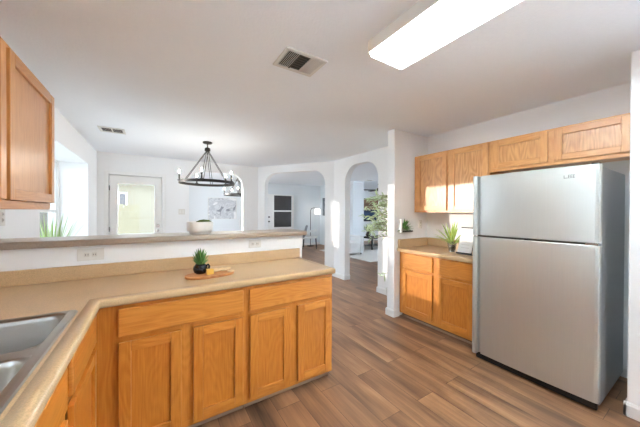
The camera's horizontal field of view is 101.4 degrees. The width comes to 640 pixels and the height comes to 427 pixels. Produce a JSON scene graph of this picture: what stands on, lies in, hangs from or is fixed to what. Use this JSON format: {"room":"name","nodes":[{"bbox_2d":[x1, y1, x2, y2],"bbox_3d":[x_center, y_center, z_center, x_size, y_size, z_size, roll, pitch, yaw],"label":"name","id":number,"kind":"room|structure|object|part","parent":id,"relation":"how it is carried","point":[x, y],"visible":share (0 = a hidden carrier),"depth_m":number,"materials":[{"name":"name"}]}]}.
{"room":"kitchen","nodes":[
{"label":"kitchen","id":0,"kind":"room"},
{"bbox_2d":[0,107,96,238],"bbox_3d":[-2.058,0.125,1.496,0.130,2.454,7.930,0,0,-32],"label":"wall","id":1,"kind":"structure","parent":0,"point":[19,223],"depth_m":3.56,"materials":[{"name":"paint"}]},
{"bbox_2d":[0,209,4,225],"bbox_3d":[-2.157,0.025,1.781,0.009,0.118,0.072,0,0,-32],"label":"wall outlet","id":2,"kind":"object","parent":1,"relation":"attached to","point":[2,211],"visible":0.9,"depth_m":1.78,"materials":[{"name":"white plastic"}]},
{"bbox_2d":[0,36,54,208],"bbox_3d":[-1.547,-0.408,1.108,0.311,0.772,1.335,0,0,-32],"label":"upper cabinet","id":3,"kind":"object","parent":1,"relation":"attached to","point":[27,175],"visible":1,"depth_m":1.36,"materials":[{"name":"brown wood"}]},
{"bbox_3d":[-1.245,-0.410,0.905,0.019,0.698,0.630,0,0,-32],"label":"door","id":4,"kind":"part","parent":3,"relation":"part of","materials":[{"name":"brown wood"}]},
{"bbox_3d":[-1.610,-0.415,1.468,0.004,0.596,0.537,0,0,-32],"label":"panel","id":5,"kind":"part","parent":3,"relation":"part of","materials":[{"name":"brown wood"}]},
{"bbox_2d":[54,148,76,236],"bbox_3d":[-3.345,0.219,3.102,0.320,2.235,2.320,0,0,-32],"label":"wall","id":6,"kind":"structure","parent":0,"point":[67,166],"depth_m":4.00,"materials":[{"name":"paint"}]},
{"bbox_2d":[40,159,58,236],"bbox_3d":[-3.416,-0.021,3.055,0.090,1.515,2.080,0,0,-32],"label":"window","id":7,"kind":"structure","parent":6,"relation":"in","point":[51,216],"depth_m":3.86,"materials":[{"name":"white glass"}]},
{"bbox_3d":[-3.412,-0.021,3.057,0.004,1.415,1.950,0,0,-32],"label":"pane","id":8,"kind":"part","parent":7,"relation":"part of","materials":[{"name":"clear glass"}]},
{"bbox_3d":[-3.416,-0.021,3.055,0.090,1.515,2.080,0,0,-32],"label":"frame","id":9,"kind":"part","parent":7,"relation":"part of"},
{"bbox_3d":[-3.235,0.751,3.176,0.345,0.030,2.070,0,0,-32],"label":"trim","id":10,"kind":"structure","parent":6,"relation":"attached to","visible":0},
{"bbox_2d":[40,216,81,236],"bbox_3d":[-3.110,0.365,3.044,0.600,0.744,0.624,0,0,-32],"label":"potted grass","id":11,"kind":"object","parent":10,"relation":"on","point":[59,232],"depth_m":3.08,"materials":[{"name":"green plant"}]},
{"bbox_2d":[0,235,301,271],"bbox_3d":[-1.126,0.784,2.159,2.155,1.135,0.120,0,0,-32],"label":"wall","id":12,"kind":"structure","parent":0,"point":[18,259],"depth_m":1.94,"materials":[{"name":"paint"}]},
{"bbox_2d":[77,248,103,260],"bbox_3d":[-1.570,0.281,1.796,0.142,0.080,0.009,0,0,-32],"label":"wall outlet","id":13,"kind":"object","parent":12,"relation":"attached to","point":[95,253],"visible":1,"depth_m":1.79,"materials":[{"name":"white plastic"}]},
{"bbox_2d":[0,248,299,287],"bbox_3d":[-0.207,0.408,0.678,2.117,0.093,3.360,0,0,-32],"label":"backsplash","id":14,"kind":"structure","parent":12,"relation":"attached to","point":[67,273],"depth_m":1.88,"materials":[{"name":"beige laminate"}]},
{"bbox_2d":[0,229,306,249],"bbox_3d":[-1.145,0.193,2.207,2.175,0.044,0.350,0,0,-32],"label":"bar","id":15,"kind":"object","parent":12,"relation":"on","point":[68,241],"visible":1,"depth_m":1.92,"materials":[{"name":"laminate"}]},
{"bbox_2d":[186,219,212,233],"bbox_3d":[-1.021,0.111,2.232,0.210,0.122,0.210,0,0,-32],"label":"moss bowl","id":16,"kind":"object","parent":15,"relation":"on","point":[203,226],"visible":0.98,"depth_m":2.15,"materials":[{"name":"white ceramic"}]},
{"bbox_2d":[249,240,260,247],"bbox_3d":[-0.598,0.278,2.414,0.115,0.072,0.009,0,0,-32],"label":"wall outlet","id":17,"kind":"object","parent":12,"relation":"attached to","point":[252,243],"visible":1,"depth_m":2.41,"materials":[{"name":"white plastic"}]},
{"bbox_2d":[97,151,257,234],"bbox_3d":[-2.784,0.096,5.655,3.105,2.454,0.130,0,0,-32],"label":"wall","id":18,"kind":"structure","parent":0,"point":[177,195],"depth_m":5.44,"materials":[{"name":"paint"}]},
{"bbox_2d":[104,170,165,234],"bbox_3d":[-3.574,0.265,5.112,0.980,2.115,0.200,0,0,-32],"label":"door","id":19,"kind":"structure","parent":18,"relation":"in","point":[111,182],"depth_m":5.02,"materials":[{"name":"white wood"}]},
{"bbox_3d":[-3.565,-0.085,5.094,0.635,1.011,0.016,0,0,-32],"label":"glass frame","id":20,"kind":"part","parent":19,"relation":"part of","materials":[{"name":"glass"}]},
{"bbox_2d":[178,209,184,213],"bbox_3d":[-2.900,-0.037,5.497,0.120,0.115,0.009,0,0,-32],"label":"light switch","id":21,"kind":"object","parent":18,"relation":"attached to","point":[180,211],"visible":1,"depth_m":5.49,"materials":[{"name":"white plastic"}]},
{"bbox_2d":[189,178,377,242],"bbox_3d":[-0.278,0.073,10.973,10.700,2.454,0.120,0,0,-32],"label":"wall","id":22,"kind":"structure","parent":0,"point":[306,197],"depth_m":9.97,"materials":[{"name":"paint"}]},
{"bbox_2d":[208,198,236,218],"bbox_3d":[-3.325,-0.170,8.945,0.930,0.720,0.029,0,0,-32],"label":"wall art","id":23,"kind":"object","parent":22,"relation":"attached to","point":[218,208],"visible":1,"depth_m":8.94,"materials":[{"name":"white paper"}]},
{"bbox_2d":[268,194,293,229],"bbox_3d":[-1.511,0.283,10.052,1.130,2.025,0.113,0,0,-32],"label":"door","id":24,"kind":"structure","parent":22,"relation":"in","point":[280,207],"depth_m":10.04,"materials":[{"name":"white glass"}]},
{"bbox_3d":[-1.432,-0.402,10.096,0.730,0.565,0.014,0,0,-32],"label":"pane","id":25,"kind":"part","parent":24,"relation":"part of","materials":[{"name":"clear glass"}]},
{"bbox_3d":[-1.435,0.226,10.100,0.730,0.590,0.014,0,0,-32],"label":"pane","id":26,"kind":"part","parent":24,"relation":"part of","materials":[{"name":"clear glass"}]},
{"bbox_2d":[302,242,319,245],"bbox_3d":[-2.378,1.252,9.570,5.650,0.095,0.014,0,0,-32],"label":"baseboard","id":27,"kind":"structure","parent":22,"relation":"attached to","point":[313,243],"depth_m":10.86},
{"bbox_2d":[364,198,377,220],"bbox_3d":[2.381,-0.168,12.570,1.500,1.080,0.029,0,0,-32],"label":"landscape painting","id":28,"kind":"object","parent":22,"relation":"attached to","point":[366,203],"visible":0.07,"depth_m":12.56,"materials":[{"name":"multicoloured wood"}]},
{"bbox_2d":[258,161,333,267],"bbox_3d":[-0.580,0.103,6.049,1.975,2.454,0.130,0,0,24],"label":"wall","id":29,"kind":"structure","parent":0,"point":[326,169],"depth_m":5.76,"materials":[{"name":"paint"}]},
{"bbox_2d":[0,0,639,189],"bbox_3d":[2.107,-1.187,6.008,12.000,0.150,11.100,0,0,-32],"label":"ceiling","id":30,"kind":"structure","parent":0,"point":[176,76],"depth_m":2.02,"materials":[{"name":"white paint"}]},
{"bbox_2d":[97,126,125,134],"bbox_3d":[-2.777,-1.112,3.504,0.280,0.012,0.250,0,0,-32],"label":"ceiling vent","id":31,"kind":"object","parent":30,"relation":"in","point":[101,128],"visible":1,"depth_m":3.50,"materials":[{"name":"metal"}]},
{"bbox_2d":[178,141,233,186],"bbox_3d":[-1.769,-0.788,4.106,0.816,0.659,0.802,0,0,-32],"label":"chandelier","id":32,"kind":"object","parent":30,"relation":"hanging from","point":[180,181],"visible":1,"depth_m":4.06,"materials":[{"name":"metal"}]},
{"bbox_3d":[-1.855,-0.735,3.939,0.040,0.520,0.394,0,0,28],"label":"hanger rod","id":33,"kind":"part","parent":32,"relation":"part of","materials":[{"name":"metal"}]},
{"bbox_3d":[-1.720,-0.734,3.921,0.040,0.520,0.393,0,0,-13],"label":"hanger rod","id":34,"kind":"part","parent":32,"relation":"part of","materials":[{"name":"metal"}]},
{"bbox_3d":[-1.807,-0.737,4.298,0.040,0.520,0.393,0,0,-13],"label":"hanger rod","id":35,"kind":"part","parent":32,"relation":"part of","materials":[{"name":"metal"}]},
{"bbox_3d":[-1.653,-0.736,4.268,0.040,0.520,0.393,0,0,35],"label":"hanger rod","id":36,"kind":"part","parent":32,"relation":"part of","materials":[{"name":"metal"}]},
{"bbox_2d":[223,178,240,196],"bbox_3d":[-2.182,-0.808,7.077,0.816,0.659,0.802,0,0,-32],"label":"chandelier","id":37,"kind":"object","parent":30,"relation":"hanging from","point":[239,184],"visible":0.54,"depth_m":6.90,"materials":[{"name":"metal"}]},
{"bbox_2d":[273,46,327,76],"bbox_3d":[-0.146,-1.091,1.900,0.320,0.012,0.250,0,0,-32],"label":"ceiling vent","id":38,"kind":"object","parent":30,"relation":"in","point":[291,59],"visible":1,"depth_m":1.89,"materials":[{"name":"metal"}]},
{"bbox_2d":[368,0,522,69],"bbox_3d":[0.773,-1.041,1.231,0.331,0.094,1.225,0,0,-32],"label":"ceiling light","id":39,"kind":"object","parent":30,"relation":"attached to","point":[426,26],"visible":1,"depth_m":1.41,"materials":[{"name":"white plastic"}]},
{"bbox_2d":[320,181,363,244],"bbox_3d":[0.799,0.082,10.313,0.510,2.454,2.150,0,0,-32],"label":"wall partition","id":40,"kind":"structure","parent":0,"point":[356,188],"depth_m":9.43,"materials":[{"name":"paint"}]},
{"bbox_2d":[323,198,324,215],"bbox_3d":[0.211,-0.276,10.735,0.029,0.720,0.340,0,0,-32],"label":"framed print","id":41,"kind":"object","parent":40,"relation":"attached to","point":[323,198],"visible":0.44,"depth_m":10.79,"materials":[{"name":"metal"}]},
{"bbox_2d":[334,146,387,288],"bbox_3d":[0.899,0.117,4.766,0.130,2.454,2.120,0,0,-32],"label":"wall","id":42,"kind":"structure","parent":0,"point":[344,168],"depth_m":5.28,"materials":[{"name":"paint"}]},
{"bbox_2d":[333,272,343,279],"bbox_3d":[0.390,1.290,5.434,0.014,0.095,0.375,0,0,-32],"label":"baseboard","id":43,"kind":"structure","parent":42,"relation":"attached to","point":[335,274],"depth_m":5.43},
{"bbox_2d":[377,286,386,294],"bbox_3d":[1.189,1.302,4.176,0.014,0.095,0.766,0,0,-32],"label":"baseboard","id":44,"kind":"structure","parent":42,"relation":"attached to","point":[379,289],"depth_m":4.41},
{"bbox_2d":[387,129,427,314],"bbox_3d":[1.278,0.126,3.680,0.815,2.454,0.120,0,0,-32],"label":"wall","id":45,"kind":"structure","parent":0,"point":[403,147],"depth_m":3.48,"materials":[{"name":"paint"}]},
{"bbox_2d":[386,307,392,316],"bbox_3d":[0.923,1.305,3.465,0.014,0.095,0.130,0,0,-32],"label":"baseboard","id":46,"kind":"structure","parent":45,"relation":"attached to","point":[389,311],"depth_m":3.46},
{"bbox_2d":[393,309,399,317],"bbox_3d":[0.999,1.306,3.434,0.109,0.095,0.014,0,0,-32],"label":"baseboard","id":47,"kind":"structure","parent":45,"relation":"attached to","point":[396,312],"depth_m":3.43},
{"bbox_2d":[398,219,412,232],"bbox_3d":[1.142,0.163,3.491,0.228,0.170,0.055,0,0,-32],"label":"wall shelf","id":48,"kind":"object","parent":45,"relation":"attached to","point":[399,220],"visible":0.92,"depth_m":3.44,"materials":[{"name":"white wood"}]},
{"bbox_3d":[1.054,0.163,3.438,0.023,0.170,0.050,0,0,-32],"label":"panel","id":49,"kind":"part","parent":48,"relation":"part of","materials":[{"name":"white wood"}]},
{"bbox_2d":[398,219,412,230],"bbox_3d":[1.130,0.151,3.437,0.257,0.174,0.124,0,0,-32],"label":"trailing plant","id":50,"kind":"object","parent":48,"relation":"on","point":[404,228],"visible":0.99,"depth_m":3.45,"materials":[{"name":"green plant"}]},
{"bbox_2d":[418,220,421,228],"bbox_3d":[1.412,0.153,3.689,0.072,0.118,0.009,0,0,-32],"label":"wall outlet","id":51,"kind":"object","parent":45,"relation":"attached to","point":[419,221],"visible":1,"depth_m":3.68,"materials":[{"name":"white plastic"}]},
{"bbox_2d":[197,240,639,426],"bbox_3d":[1.969,1.401,5.944,12.300,0.120,11.100,0,0,-32],"label":"floor","id":52,"kind":"structure","parent":0,"point":[387,371],"depth_m":2.02,"materials":[{"name":"wood"}]},
{"bbox_2d":[34,315,96,426],"bbox_3d":[-1.123,0.928,0.758,0.593,0.865,1.070,0,0,-32],"label":"base cabinet","id":53,"kind":"object","parent":52,"relation":"on","point":[73,402],"visible":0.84,"depth_m":1.03,"materials":[{"name":"brown wood"}]},
{"bbox_3d":[-0.743,0.595,0.694,0.019,0.149,0.460,0,0,-32],"label":"drawer","id":54,"kind":"part","parent":53,"relation":"part of","materials":[{"name":"brown wood"}]},
{"bbox_3d":[-0.745,0.990,0.697,0.019,0.575,0.460,0,0,-32],"label":"door","id":55,"kind":"part","parent":53,"relation":"part of","materials":[{"name":"brown wood"}]},
{"bbox_3d":[-1.030,0.591,1.146,0.019,0.149,0.460,0,0,-32],"label":"drawer","id":56,"kind":"part","parent":53,"relation":"part of","materials":[{"name":"brown wood"}]},
{"bbox_3d":[-1.032,0.986,1.149,0.019,0.575,0.460,0,0,-32],"label":"door","id":57,"kind":"part","parent":53,"relation":"part of","materials":[{"name":"brown wood"}]},
{"bbox_3d":[-1.037,0.986,1.145,0.004,0.473,0.358,0,0,-32],"label":"panel","id":58,"kind":"part","parent":53,"relation":"part of","materials":[{"name":"brown wood"}]},
{"bbox_2d":[0,248,334,426],"bbox_3d":[-0.203,0.430,0.681,2.128,0.137,3.360,0,0,-32],"label":"countertop","id":59,"kind":"structure","parent":53,"relation":"on","point":[86,289],"depth_m":1.59,"materials":[{"name":"beige laminate"}]},
{"bbox_2d":[0,310,77,414],"bbox_3d":[-1.134,0.539,0.721,0.560,0.189,0.825,0,0,-32],"label":"sink","id":60,"kind":"object","parent":59,"relation":"in","point":[24,341],"visible":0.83,"depth_m":1.06,"materials":[{"name":"metal"}]},
{"bbox_3d":[-0.999,0.541,0.559,0.443,0.188,0.357,0,0,-32],"label":"bowl","id":61,"kind":"part","parent":60,"relation":"part of","materials":[{"name":"metal"}]},
{"bbox_3d":[-1.222,0.538,0.910,0.443,0.188,0.362,0,0,-32],"label":"bowl","id":62,"kind":"part","parent":60,"relation":"part of","materials":[{"name":"metal"}]},
{"bbox_2d":[185,269,233,279],"bbox_3d":[-0.787,0.436,1.883,0.330,0.016,0.204,0,0,-32],"label":"serving board","id":63,"kind":"object","parent":59,"relation":"on","point":[192,276],"visible":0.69,"depth_m":1.81,"materials":[{"name":"brown wood"}]},
{"bbox_2d":[193,263,207,273],"bbox_3d":[-0.852,0.393,1.868,0.098,0.070,0.098,0,0,-32],"label":"pot","id":64,"kind":"object","parent":63,"relation":"on","point":[199,268],"depth_m":1.83,"materials":[{"name":"black ceramic"}]},
{"bbox_2d":[192,248,209,273],"bbox_3d":[-0.850,0.337,1.867,0.115,0.183,0.111,0,0,-32],"label":"potted succulent","id":65,"kind":"object","parent":63,"relation":"on","point":[200,267],"visible":1,"depth_m":1.84,"materials":[{"name":"green plant"}]},
{"bbox_2d":[206,268,213,274],"bbox_3d":[-0.783,0.410,1.853,0.050,0.036,0.042,0,0,-44],"label":"cheese block","id":66,"kind":"object","parent":63,"relation":"on","point":[208,271],"visible":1,"depth_m":1.84,"materials":[{"name":"yellow food"}]},
{"bbox_2d":[93,287,245,426],"bbox_3d":[-0.992,0.922,1.805,0.797,0.865,0.593,0,0,-32],"label":"base cabinet","id":67,"kind":"object","parent":52,"relation":"on","point":[176,361],"visible":0.98,"depth_m":1.54,"materials":[{"name":"brown wood"}]},
{"bbox_3d":[-0.956,0.984,1.488,0.299,0.575,0.019,0,0,-32],"label":"door","id":68,"kind":"part","parent":67,"relation":"part of","materials":[{"name":"brown wood"}]},
{"bbox_3d":[-0.959,0.984,1.494,0.197,0.473,0.004,0,0,-32],"label":"panel","id":69,"kind":"part","parent":67,"relation":"part of","materials":[{"name":"brown wood"}]},
{"bbox_3d":[-0.799,0.589,1.584,0.670,0.149,0.019,0,0,-32],"label":"drawer","id":70,"kind":"part","parent":67,"relation":"part of","materials":[{"name":"brown wood"}]},
{"bbox_3d":[-0.872,1.345,1.617,0.793,0.022,0.014,0,0,-32],"label":"shoe moulding","id":71,"kind":"part","parent":67,"relation":"part of","materials":[{"name":"wood"}]},
{"bbox_3d":[-0.647,0.984,1.685,0.304,0.575,0.019,0,0,-32],"label":"door","id":72,"kind":"part","parent":67,"relation":"part of","materials":[{"name":"brown wood"}]},
{"bbox_3d":[-0.650,0.984,1.690,0.202,0.473,0.004,0,0,-32],"label":"panel","id":73,"kind":"part","parent":67,"relation":"part of","materials":[{"name":"brown wood"}]},
{"bbox_2d":[243,274,331,407],"bbox_3d":[-0.352,0.922,2.212,0.718,0.865,0.593,0,0,-32],"label":"base cabinet","id":74,"kind":"object","parent":52,"relation":"on","point":[288,332],"visible":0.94,"depth_m":1.93,"materials":[{"name":"brown wood"}]},
{"bbox_3d":[-0.351,0.984,1.873,0.303,0.575,0.019,0,0,-32],"label":"door","id":75,"kind":"part","parent":74,"relation":"part of","materials":[{"name":"brown wood"}]},
{"bbox_3d":[-0.354,0.984,1.878,0.201,0.473,0.004,0,0,-32],"label":"panel","id":76,"kind":"part","parent":74,"relation":"part of","materials":[{"name":"brown wood"}]},
{"bbox_3d":[-0.233,1.345,2.024,0.714,0.022,0.014,0,0,-32],"label":"shoe moulding","id":77,"kind":"part","parent":74,"relation":"part of","materials":[{"name":"wood"}]},
{"bbox_3d":[-0.199,0.589,1.966,0.671,0.149,0.019,0,0,-32],"label":"drawer","id":78,"kind":"part","parent":74,"relation":"part of","materials":[{"name":"brown wood"}]},
{"bbox_3d":[-0.043,0.984,2.069,0.301,0.575,0.019,0,0,-32],"label":"door","id":79,"kind":"part","parent":74,"relation":"part of","materials":[{"name":"brown wood"}]},
{"bbox_3d":[-0.046,0.984,2.074,0.199,0.473,0.004,0,0,-32],"label":"panel","id":80,"kind":"part","parent":74,"relation":"part of","materials":[{"name":"brown wood"}]},
{"bbox_2d":[302,225,317,248],"bbox_3d":[-0.377,0.880,9.877,0.587,0.856,0.660,0,0,0],"label":"armchair","id":81,"kind":"object","parent":52,"relation":"on","point":[304,237],"visible":0.81,"depth_m":9.61,"materials":[{"name":"white fabric"}]},
{"bbox_3d":[-0.378,0.896,9.877,0.587,0.098,0.540,0,0,0],"label":"seat","id":82,"kind":"part","parent":81,"relation":"part of","materials":[{"name":"white fabric"}]},
{"bbox_2d":[307,208,319,246],"bbox_3d":[-0.253,0.532,10.506,0.540,1.542,0.278,0,0,-10],"label":"floor lamp","id":83,"kind":"object","parent":52,"relation":"on","point":[317,211],"visible":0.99,"depth_m":10.47,"materials":[{"name":"metal"}]},
{"bbox_2d":[321,246,377,261],"bbox_3d":[2.195,1.316,9.226,3.600,0.012,2.600,0,0,-32],"label":"area rug","id":84,"kind":"object","parent":52,"relation":"on","point":[369,255],"visible":0.29,"depth_m":8.20,"materials":[{"name":"white fabric"}]},
{"bbox_2d":[324,235,363,253],"bbox_3d":[0.778,0.984,8.500,1.030,0.648,0.800,0,0,-32],"label":"sofa","id":85,"kind":"object","parent":84,"relation":"on","point":[356,241],"visible":0.31,"depth_m":8.38,"materials":[{"name":"fabric"}]},
{"bbox_3d":[0.755,1.081,8.386,0.870,0.360,0.630,0,0,-32],"label":"seat","id":86,"kind":"part","parent":85,"relation":"part of","materials":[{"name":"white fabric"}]},
{"bbox_3d":[1.145,0.991,8.733,0.160,0.540,0.800,0,0,-32],"label":"armrest","id":87,"kind":"part","parent":85,"relation":"part of","materials":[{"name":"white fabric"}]},
{"bbox_2d":[364,235,377,249],"bbox_3d":[2.127,1.086,9.892,1.000,0.438,0.600,0,0,-32],"label":"coffee table","id":88,"kind":"object","parent":84,"relation":"on","point":[372,245],"visible":0.27,"depth_m":9.55,"materials":[{"name":"black wood"}]},
{"bbox_2d":[360,189,387,293],"bbox_3d":[0.867,0.492,3.807,0.711,1.716,0.318,0,0,-19],"label":"tree","id":89,"kind":"object","parent":52,"relation":"on","point":[382,204],"visible":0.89,"depth_m":3.78,"materials":[{"name":"green plant"}]},
{"bbox_2d":[400,252,472,344],"bbox_3d":[1.545,0.929,3.185,0.593,0.855,0.985,0,0,-32],"label":"base cabinet","id":90,"kind":"object","parent":52,"relation":"on","point":[436,293],"visible":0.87,"depth_m":2.96,"materials":[{"name":"brown wood"}]},
{"bbox_3d":[1.191,0.985,3.219,0.004,0.428,0.326,0,0,-32],"label":"panel","id":91,"kind":"part","parent":90,"relation":"part of","materials":[{"name":"brown wood"}]},
{"bbox_3d":[1.186,0.985,3.216,0.019,0.530,0.428,0,0,-32],"label":"door","id":92,"kind":"part","parent":90,"relation":"part of","materials":[{"name":"brown wood"}]},
{"bbox_3d":[1.187,0.604,3.213,0.019,0.173,0.428,0,0,-32],"label":"drawer","id":93,"kind":"part","parent":90,"relation":"part of","materials":[{"name":"brown wood"}]},
{"bbox_2d":[397,237,472,263],"bbox_3d":[1.550,0.423,3.183,0.630,0.156,1.015,0,0,-32],"label":"countertop","id":94,"kind":"structure","parent":90,"relation":"on","point":[425,246],"depth_m":3.39,"materials":[{"name":"beige laminate"}]},
{"bbox_2d":[435,223,460,251],"bbox_3d":[1.586,0.276,3.138,0.440,0.363,0.495,0,0,-32],"label":"potted palm","id":95,"kind":"object","parent":94,"relation":"on","point":[452,248],"visible":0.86,"depth_m":3.12,"materials":[{"name":"green plant"}]},
{"bbox_2d":[447,242,456,250],"bbox_3d":[1.582,0.392,3.141,0.104,0.119,0.104,0,0,-32],"label":"vase","id":96,"kind":"object","parent":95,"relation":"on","point":[452,247],"depth_m":3.12,"materials":[{"name":"clear glass"}]},
{"bbox_2d":[456,227,474,255],"bbox_3d":[1.638,0.307,2.921,0.169,0.304,0.160,0,0,-32],"label":"cookbook stand","id":97,"kind":"object","parent":94,"relation":"on","point":[465,246],"visible":0.77,"depth_m":2.91,"materials":[{"name":"paper"}]},
{"bbox_3d":[1.353,1.346,3.066,0.014,0.022,0.981,0,0,-32],"label":"shoe moulding","id":98,"kind":"part","parent":90,"relation":"part of","materials":[{"name":"brown wood"}]},
{"bbox_3d":[1.446,0.989,2.817,0.004,0.428,0.288,0,0,-32],"label":"panel","id":99,"kind":"part","parent":90,"relation":"part of","materials":[{"name":"brown wood"}]},
{"bbox_3d":[1.441,0.989,2.814,0.019,0.530,0.390,0,0,-32],"label":"door","id":100,"kind":"part","parent":90,"relation":"part of","materials":[{"name":"brown wood"}]},
{"bbox_3d":[1.442,0.607,2.812,0.019,0.173,0.390,0,0,-32],"label":"drawer","id":101,"kind":"part","parent":90,"relation":"part of","materials":[{"name":"brown wood"}]},
{"bbox_2d":[472,162,624,410],"bbox_3d":[1.979,0.500,2.313,0.822,1.705,0.821,0,0,-32],"label":"refrigerator","id":102,"kind":"object","parent":52,"relation":"on","point":[548,287],"visible":1,"depth_m":2.01,"materials":[{"name":"silver metal"}]},
{"bbox_3d":[1.443,0.752,2.437,0.050,1.075,0.042,0,0,-32],"label":"handle","id":103,"kind":"part","parent":102,"relation":"part of","materials":[{"name":"metal"}]},
{"bbox_3d":[1.447,-0.073,2.432,0.050,0.542,0.042,0,0,-32],"label":"handle","id":104,"kind":"part","parent":102,"relation":"part of","materials":[{"name":"metal"}]},
{"bbox_3d":[1.685,0.755,2.129,0.072,1.075,0.821,0,0,-32],"label":"fridge door","id":105,"kind":"part","parent":102,"relation":"part of","materials":[{"name":"metal"}]},
{"bbox_3d":[1.689,-0.070,2.124,0.072,0.542,0.821,0,0,-32],"label":"freezer door","id":106,"kind":"part","parent":102,"relation":"part of","materials":[{"name":"metal"}]},
{"bbox_2d":[427,82,630,365],"bbox_3d":[2.164,0.134,2.925,0.130,2.454,2.105,0,0,-32],"label":"wall","id":107,"kind":"structure","parent":0,"point":[616,100],"depth_m":2.62,"materials":[{"name":"paint"}]},
{"bbox_2d":[398,237,458,248],"bbox_3d":[1.555,0.401,3.186,0.618,0.112,1.015,0,0,-32],"label":"backsplash","id":108,"kind":"structure","parent":107,"relation":"attached to","point":[411,242],"depth_m":3.59,"materials":[{"name":"beige laminate"}]},
{"bbox_2d":[414,142,496,212],"bbox_3d":[1.672,-0.393,3.279,0.308,0.760,0.958,0,0,-32],"label":"upper cabinet","id":109,"kind":"object","parent":107,"relation":"attached to","point":[444,179],"visible":0.84,"depth_m":3.15,"materials":[{"name":"brown wood"}]},
{"bbox_3d":[1.438,-0.398,3.390,0.004,0.615,0.328,0,0,-32],"label":"panel","id":110,"kind":"part","parent":109,"relation":"part of","materials":[{"name":"brown wood"}]},
{"bbox_3d":[1.433,-0.398,3.387,0.019,0.717,0.430,0,0,-32],"label":"door","id":111,"kind":"part","parent":109,"relation":"part of","materials":[{"name":"brown wood"}]},
{"bbox_3d":[1.692,-0.395,2.991,0.004,0.615,0.323,0,0,-32],"label":"panel","id":112,"kind":"part","parent":109,"relation":"part of","materials":[{"name":"brown wood"}]},
{"bbox_3d":[1.686,-0.395,2.988,0.019,0.717,0.425,0,0,-32],"label":"door","id":113,"kind":"part","parent":109,"relation":"part of","materials":[{"name":"brown wood"}]},
{"bbox_2d":[490,113,629,173],"bbox_3d":[2.201,-0.601,2.447,0.308,0.330,1.004,0,0,-32],"label":"upper cabinet","id":114,"kind":"object","parent":107,"relation":"attached to","point":[607,139],"visible":0.94,"depth_m":2.29,"materials":[{"name":"brown wood"}]},
{"bbox_3d":[1.955,-0.610,2.577,0.004,0.178,0.351,0,0,-32],"label":"panel","id":115,"kind":"part","parent":114,"relation":"part of","materials":[{"name":"brown wood"}]},
{"bbox_3d":[1.950,-0.610,2.574,0.019,0.280,0.453,0,0,-32],"label":"door","id":116,"kind":"part","parent":114,"relation":"part of","materials":[{"name":"brown wood"}]},
{"bbox_3d":[2.222,-0.606,2.157,0.004,0.178,0.351,0,0,-32],"label":"panel","id":117,"kind":"part","parent":114,"relation":"part of","materials":[{"name":"brown wood"}]},
{"bbox_3d":[2.217,-0.606,2.153,0.019,0.280,0.453,0,0,-32],"label":"door","id":118,"kind":"part","parent":114,"relation":"part of","materials":[{"name":"brown wood"}]},
{"bbox_2d":[620,365,626,377],"bbox_3d":[2.333,1.317,2.525,0.014,0.095,0.940,0,0,-32],"label":"baseboard","id":119,"kind":"structure","parent":107,"relation":"attached to","point":[624,373],"depth_m":2.19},
{"bbox_2d":[627,50,639,405],"bbox_3d":[2.528,0.144,1.652,0.620,2.454,0.675,0,0,-32],"label":"wall","id":120,"kind":"structure","parent":0,"point":[633,362],"depth_m":1.75,"materials":[{"name":"paint"}]},
{"bbox_2d":[623,400,639,421],"bbox_3d":[2.252,1.323,1.495,0.014,0.095,0.689,0,0,-32],"label":"baseboard","id":121,"kind":"structure","parent":120,"relation":"attached to","point":[632,410],"depth_m":1.75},
{"label":"outside","id":122,"kind":"structure","parent":0,"visible":0},
{"bbox_3d":[-8.552,1.503,8.798,13.000,0.150,18.000,0,0,-32],"label":"ground","id":123,"kind":"structure","parent":122,"visible":0},
{"bbox_2d":[118,204,139,233],"bbox_3d":[-7.774,0.560,8.134,3.600,1.750,0.060,0,0,-32],"label":"wooden fence","id":124,"kind":"object","parent":123,"relation":"on","point":[131,213],"visible":0.16,"depth_m":8.92,"materials":[{"name":"brown wood"}]},
{"bbox_2d":[118,184,153,233],"bbox_3d":[-10.754,-0.990,14.130,9.800,4.750,5.400,0,0,-32],"label":"house","id":125,"kind":"structure","parent":123,"relation":"on","point":[128,194],"depth_m":12.83,"materials":[{"name":"stucco"},{"name":"glass"}]},
{"bbox_3d":[-9.318,-0.648,12.364,0.250,0.580,0.015,0,0,-32],"label":"pane","id":126,"kind":"part","parent":125,"relation":"part of","materials":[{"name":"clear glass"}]}
]}

